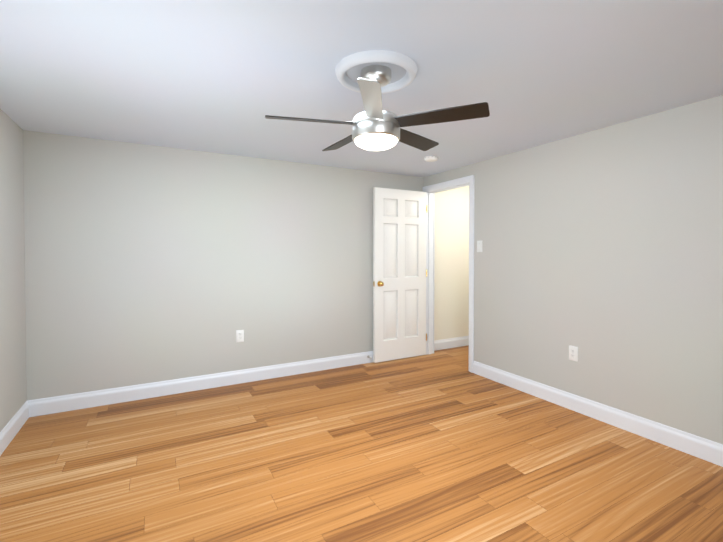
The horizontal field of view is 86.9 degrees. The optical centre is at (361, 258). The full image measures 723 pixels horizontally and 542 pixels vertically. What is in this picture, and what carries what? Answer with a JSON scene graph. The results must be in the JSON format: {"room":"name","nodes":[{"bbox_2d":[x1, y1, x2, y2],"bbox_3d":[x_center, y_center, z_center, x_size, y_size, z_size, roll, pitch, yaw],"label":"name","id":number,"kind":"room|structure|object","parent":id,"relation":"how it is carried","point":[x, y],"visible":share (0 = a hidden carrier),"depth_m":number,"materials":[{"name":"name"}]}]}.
{"room":"empty bedroom","nodes":[
{"label":"empty bedroom","id":0,"kind":"room"},
{"bbox_2d":[0,109,26,431],"bbox_3d":[-1.614,0.157,1.012,0.120,2.240,4.420,0,1,-29],"label":"wall","id":1,"kind":"structure","parent":0,"point":[13,390],"depth_m":2.70,"materials":[{"name":"paint"}]},
{"bbox_2d":[0,401,28,455],"bbox_3d":[-1.583,1.210,1.114,0.016,0.130,4.300,0,1,-29],"label":"baseboard","id":2,"kind":"structure","parent":1,"relation":"attached to","point":[13,426],"depth_m":2.67,"materials":[{"name":"white wood"}]},
{"bbox_2d":[23,130,423,399],"bbox_3d":[-0.948,0.111,3.966,4.130,2.240,0.120,0,1,-29],"label":"wall","id":3,"kind":"structure","parent":0,"point":[144,264],"depth_m":3.52,"materials":[{"name":"paint"}]},
{"bbox_2d":[27,351,372,416],"bbox_3d":[-0.915,1.167,3.923,3.890,0.130,0.016,0,1,-29],"label":"baseboard","id":4,"kind":"structure","parent":3,"relation":"attached to","point":[57,404],"depth_m":3.52,"materials":[{"name":"white wood"}]},
{"bbox_2d":[236,330,243,342],"bbox_3d":[-1.198,0.769,3.766,0.074,0.120,0.008,0,1,-29],"label":"outlet","id":5,"kind":"object","parent":3,"relation":"attached to","point":[239,335],"visible":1,"depth_m":3.76,"materials":[{"name":"white plastic"}]},
{"bbox_2d":[0,345,722,541],"bbox_3d":[0.663,1.305,2.441,5.470,0.100,4.705,0,1,-29],"label":"floor","id":6,"kind":"structure","parent":0,"point":[444,445],"depth_m":2.27,"materials":[{"name":"brown wood"}]},
{"bbox_2d":[0,0,722,176],"bbox_3d":[0.663,-1.035,2.405,5.470,0.100,4.705,0,1,-29],"label":"ceiling","id":7,"kind":"structure","parent":0,"point":[221,76],"depth_m":1.98,"materials":[{"name":"paint"}]},
{"bbox_2d":[335,50,416,93],"bbox_3d":[0.077,-0.959,2.002,0.428,0.040,0.428,0,1,-29],"label":"ceiling medallion","id":8,"kind":"object","parent":7,"relation":"attached to","point":[402,67],"visible":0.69,"depth_m":1.93,"materials":[{"name":"white plastic"}]},
{"bbox_2d":[265,65,489,150],"bbox_3d":[0.050,-0.775,2.044,1.100,0.402,1.039,0,1,-29],"label":"ceiling fan","id":9,"kind":"object","parent":8,"relation":"hanging from","point":[375,126],"visible":1,"depth_m":1.91,"materials":[{"name":"silver metal"}]},
{"bbox_2d":[424,156,437,161],"bbox_3d":[0.695,-0.989,3.813,0.139,0.036,0.139,0,1,-29],"label":"smoke detector","id":10,"kind":"object","parent":7,"relation":"attached to","point":[430,158],"visible":1,"depth_m":3.77,"materials":[{"name":"white plastic"}]},
{"bbox_2d":[434,186,468,339],"bbox_3d":[1.419,0.090,5.338,1.340,2.240,0.120,0,1,-29],"label":"wall","id":11,"kind":"structure","parent":0,"point":[451,292],"depth_m":5.16,"materials":[{"name":"paint"}]},
{"bbox_2d":[434,336,468,350],"bbox_3d":[1.399,1.146,5.266,1.220,0.130,0.016,0,1,-29],"label":"baseboard","id":12,"kind":"structure","parent":11,"relation":"attached to","point":[441,344],"depth_m":5.16,"materials":[{"name":"white wood"}]},
{"bbox_2d":[424,95,722,443],"bbox_3d":[1.902,0.127,2.940,0.120,2.240,4.420,0,1,-29],"label":"wall","id":13,"kind":"structure","parent":0,"point":[602,249],"depth_m":2.84,"materials":[{"name":"paint"}]},
{"bbox_2d":[423,175,473,372],"bbox_3d":[1.047,0.164,4.503,0.160,2.117,0.880,0,1,-29],"label":"door frame","id":14,"kind":"structure","parent":13,"relation":"attached to","point":[463,180],"depth_m":4.77,"materials":[{"name":"white wood"}]},
{"bbox_2d":[373,187,426,362],"bbox_3d":[0.481,0.195,4.593,0.758,2.030,0.142,0,1,-29],"label":"door","id":15,"kind":"structure","parent":14,"relation":"attached to","point":[399,273],"depth_m":4.57,"materials":[{"name":"white wood"}]},
{"bbox_2d":[477,241,481,251],"bbox_3d":[1.233,-0.124,4.007,0.022,0.120,0.074,0,1,-29],"label":"light switch","id":16,"kind":"object","parent":13,"relation":"attached to","point":[479,246],"visible":1,"depth_m":4.01,"materials":[{"name":"white plastic"}]},
{"bbox_2d":[569,345,577,361],"bbox_3d":[1.732,0.779,3.125,0.008,0.120,0.074,0,1,-29],"label":"outlet","id":17,"kind":"object","parent":13,"relation":"attached to","point":[573,353],"visible":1,"depth_m":3.12,"materials":[{"name":"white plastic"}]},
{"bbox_2d":[473,361,722,466],"bbox_3d":[2.024,1.188,2.592,0.016,0.130,3.422,0,1,-29],"label":"baseboard","id":18,"kind":"structure","parent":13,"relation":"attached to","point":[693,445],"depth_m":2.83,"materials":[{"name":"white wood"}]}
]}

